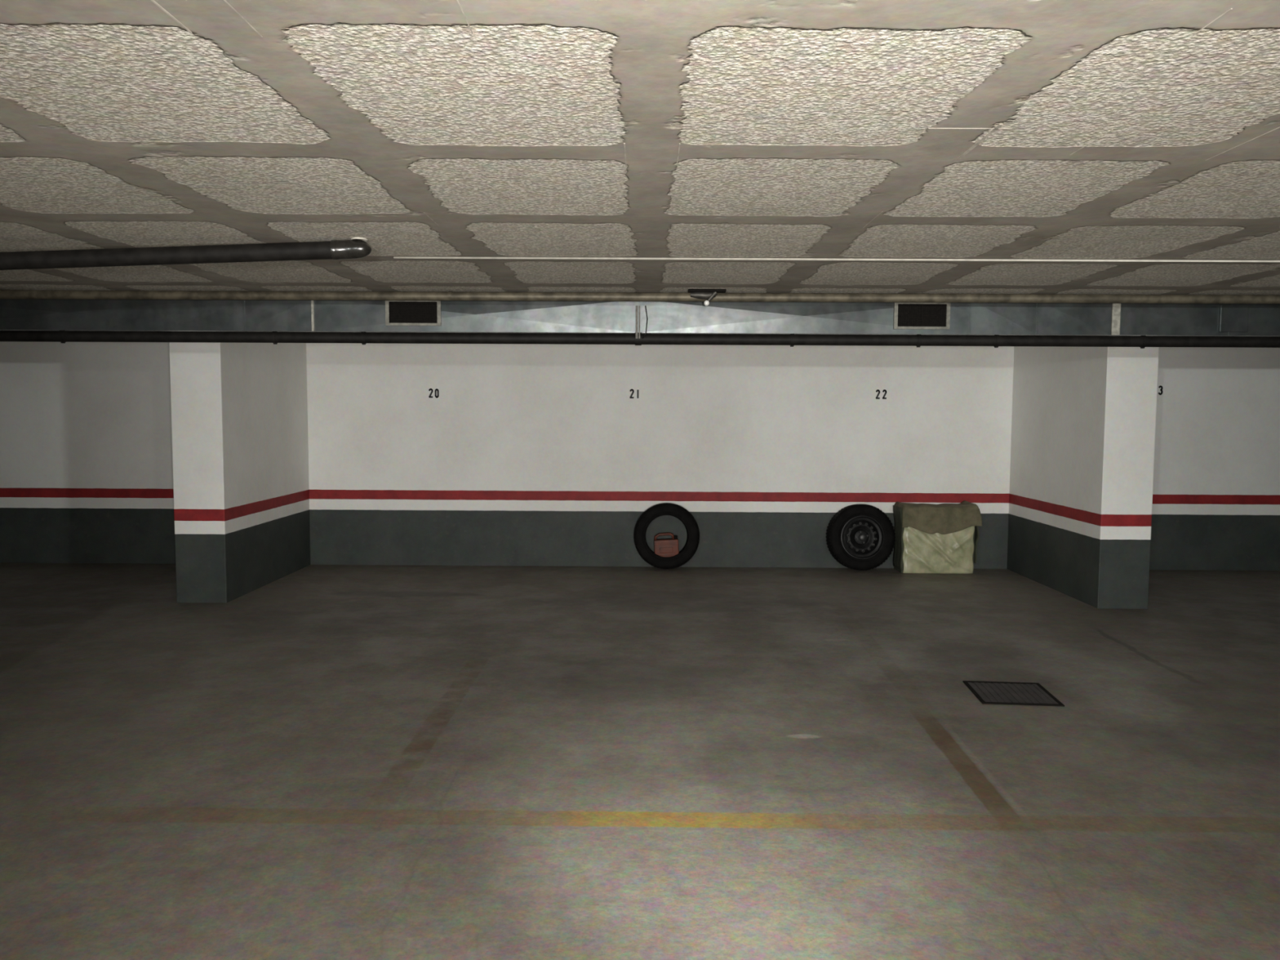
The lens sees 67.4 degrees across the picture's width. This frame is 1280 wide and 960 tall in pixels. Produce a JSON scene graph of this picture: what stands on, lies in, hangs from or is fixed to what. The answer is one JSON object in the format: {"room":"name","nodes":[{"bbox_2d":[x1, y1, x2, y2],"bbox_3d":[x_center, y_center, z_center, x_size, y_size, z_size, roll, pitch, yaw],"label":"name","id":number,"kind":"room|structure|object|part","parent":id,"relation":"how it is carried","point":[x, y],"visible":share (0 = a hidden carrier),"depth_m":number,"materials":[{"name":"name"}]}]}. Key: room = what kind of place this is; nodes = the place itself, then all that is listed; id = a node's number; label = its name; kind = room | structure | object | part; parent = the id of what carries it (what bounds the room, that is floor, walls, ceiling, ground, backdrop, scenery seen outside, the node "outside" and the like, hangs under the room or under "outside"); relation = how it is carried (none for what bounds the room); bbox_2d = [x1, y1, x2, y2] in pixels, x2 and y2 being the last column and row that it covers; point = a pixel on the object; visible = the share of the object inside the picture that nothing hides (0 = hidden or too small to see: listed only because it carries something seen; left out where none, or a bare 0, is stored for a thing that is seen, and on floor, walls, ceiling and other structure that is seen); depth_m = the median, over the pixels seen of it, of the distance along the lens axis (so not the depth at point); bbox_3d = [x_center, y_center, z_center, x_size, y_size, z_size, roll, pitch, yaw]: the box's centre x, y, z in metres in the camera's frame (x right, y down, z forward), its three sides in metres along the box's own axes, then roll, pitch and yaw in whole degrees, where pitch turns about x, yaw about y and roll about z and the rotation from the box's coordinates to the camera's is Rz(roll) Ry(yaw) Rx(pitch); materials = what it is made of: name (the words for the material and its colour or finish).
{"room":"parking garage","nodes":[
{"label":"parking garage","id":0,"kind":"room"},
{"bbox_2d":[0,562,1279,959],"bbox_3d":[-0.017,1.664,-1.397,24.400,0.200,21.377,0,4,0],"label":"floor","id":1,"kind":"structure","parent":0,"point":[315,762],"depth_m":3.95,"materials":[{"name":"concrete"}]},
{"bbox_2d":[168,342,310,603],"bbox_3d":[-3.303,-0.218,8.091,0.381,2.168,1.822,0,4,0],"label":"pillar","id":2,"kind":"structure","parent":1,"relation":"on","point":[239,411],"depth_m":7.45,"materials":[{"name":"paint"}]},
{"bbox_2d":[633,502,699,568],"bbox_3d":[0.247,0.519,8.912,0.611,0.622,0.237,0,4,1],"label":"tyre","id":3,"kind":"object","parent":1,"relation":"on","point":[690,548],"visible":0.98,"depth_m":8.83,"materials":[{"name":"rubber"}]},
{"bbox_2d":[653,532,679,557],"bbox_3d":[0.247,0.634,8.906,0.237,0.296,0.104,0,4,0],"label":"container","id":4,"kind":"object","parent":3,"relation":"in","point":[666,548],"visible":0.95,"depth_m":8.86,"materials":[{"name":"plastic"}]},
{"bbox_3d":[0.224,0.522,8.900,0.190,0.068,0.022,-3,4,1],"label":"carry handle","id":5,"kind":"part","parent":4,"relation":"part of","materials":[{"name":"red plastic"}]},
{"bbox_2d":[826,504,895,570],"bbox_3d":[2.043,0.529,8.902,0.615,0.622,0.240,0,4,-3],"label":"wheel","id":6,"kind":"object","parent":1,"relation":"on","point":[862,536],"visible":1,"depth_m":8.82,"materials":[{"name":"rubber"}]},
{"bbox_2d":[893,500,982,573],"bbox_3d":[2.716,0.525,8.826,0.728,0.644,0.365,0,4,0],"label":"box","id":7,"kind":"object","parent":1,"relation":"on","point":[941,538],"visible":1,"depth_m":8.70,"materials":[{"name":"beige fabric"}]},
{"bbox_2d":[962,680,1064,706],"bbox_3d":[1.940,1.114,5.015,0.400,0.008,0.400,1,4,5],"label":"drain cover","id":8,"kind":"object","parent":1,"relation":"on","point":[987,692],"visible":1,"depth_m":5.00,"materials":[{"name":"grey metal"}]},
{"bbox_2d":[1007,346,1159,608],"bbox_3d":[3.640,-0.179,8.051,0.379,2.168,1.822,0,4,0],"label":"pillar","id":9,"kind":"structure","parent":1,"relation":"on","point":[1083,421],"depth_m":7.43,"materials":[{"name":"paint"}]},
{"bbox_2d":[0,0,1279,294],"bbox_3d":[-0.005,-0.698,-1.565,24.400,0.201,21.377,0,4,0],"label":"ceiling","id":10,"kind":"structure","parent":0,"point":[846,129],"depth_m":2.51,"materials":[{"name":"concrete"}]},
{"bbox_2d":[0,236,371,270],"bbox_3d":[-5.118,-0.835,4.012,8.011,0.374,0.080,0,4,0],"label":"pipe","id":11,"kind":"object","parent":10,"relation":"attached to","point":[353,248],"visible":1,"depth_m":3.96,"materials":[{"name":"plastic"}]},
{"bbox_2d":[0,298,1279,336],"bbox_3d":[0.042,-1.035,6.241,23.796,0.204,0.642,0,4,0],"label":"air duct","id":12,"kind":"object","parent":10,"relation":"attached to","point":[15,314],"visible":0.92,"depth_m":5.94,"materials":[{"name":"metal"}]},
{"bbox_2d":[388,301,437,323],"bbox_3d":[-1.401,-1.035,5.937,0.298,0.131,0.011,0,4,0],"label":"vent grille","id":13,"kind":"object","parent":12,"relation":"attached to","point":[399,312],"depth_m":5.93,"materials":[{"name":"black metal"}]},
{"bbox_3d":[-1.401,-1.035,5.937,0.342,0.162,0.018,0,4,0],"label":"vent frame","id":14,"kind":"part","parent":12,"relation":"part of","materials":[{"name":"metal"}]},
{"bbox_2d":[0,330,1279,348],"bbox_3d":[0.039,-0.869,5.938,23.800,0.082,0.078,0,4,0],"label":"pipe","id":15,"kind":"object","parent":12,"relation":"attached to","point":[63,336],"visible":1,"depth_m":5.91,"materials":[{"name":"plastic"}]},
{"bbox_2d":[635,306,639,338],"bbox_3d":[-0.013,-0.968,5.888,0.028,0.199,0.004,0,4,0],"label":"strap","id":16,"kind":"object","parent":15,"relation":"attached to","point":[637,307],"visible":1,"depth_m":5.89,"materials":[{"name":"metal"}]},
{"bbox_2d":[642,306,648,338],"bbox_3d":[0.031,-0.966,5.885,0.035,0.201,0.007,0,4,0],"label":"wire","id":17,"kind":"object","parent":12,"relation":"hanging from","point":[645,306],"visible":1,"depth_m":5.88,"materials":[{"name":"black plastic"}]},
{"bbox_3d":[1.736,-1.014,5.919,0.343,0.169,0.018,0,4,0],"label":"vent frame","id":18,"kind":"part","parent":12,"relation":"part of","materials":[{"name":"metal"}]},
{"bbox_2d":[897,303,946,326],"bbox_3d":[1.736,-1.014,5.918,0.299,0.138,0.012,0,4,0],"label":"vent grille","id":19,"kind":"object","parent":12,"relation":"attached to","point":[908,314],"depth_m":5.92,"materials":[{"name":"black metal"}]},
{"bbox_2d":[0,289,1279,303],"bbox_3d":[0.039,-1.074,5.638,23.800,0.068,0.055,0,4,0],"label":"pipe","id":20,"kind":"object","parent":10,"relation":"attached to","point":[4,294],"visible":1,"depth_m":5.62,"materials":[{"name":"beige metal"}]},
{"bbox_2d":[688,288,726,306],"bbox_3d":[0.388,-1.059,5.578,0.220,0.095,0.053,0,4,0],"label":"sprinkler head","id":21,"kind":"object","parent":10,"relation":"attached to","point":[708,295],"visible":1,"depth_m":5.56},
{"bbox_3d":[0.388,-1.098,5.574,0.220,0.016,0.050,0,4,0],"label":"mounting plate","id":22,"kind":"part","parent":21,"relation":"part of","materials":[{"name":"black metal"}]},
{"bbox_2d":[393,256,1279,262],"bbox_3d":[5.401,-0.984,4.368,13.060,0.010,0.010,0,4,0],"label":"conduit","id":23,"kind":"object","parent":10,"relation":"attached to","point":[394,257],"visible":1,"depth_m":4.39,"materials":[{"name":"plastic"}]},
{"bbox_2d":[0,341,1279,570],"bbox_3d":[0.054,-0.271,9.080,24.400,2.168,0.201,0,4,0],"label":"wall","id":24,"kind":"structure","parent":0,"point":[420,454],"depth_m":8.98,"materials":[{"name":"paint"}]}
]}

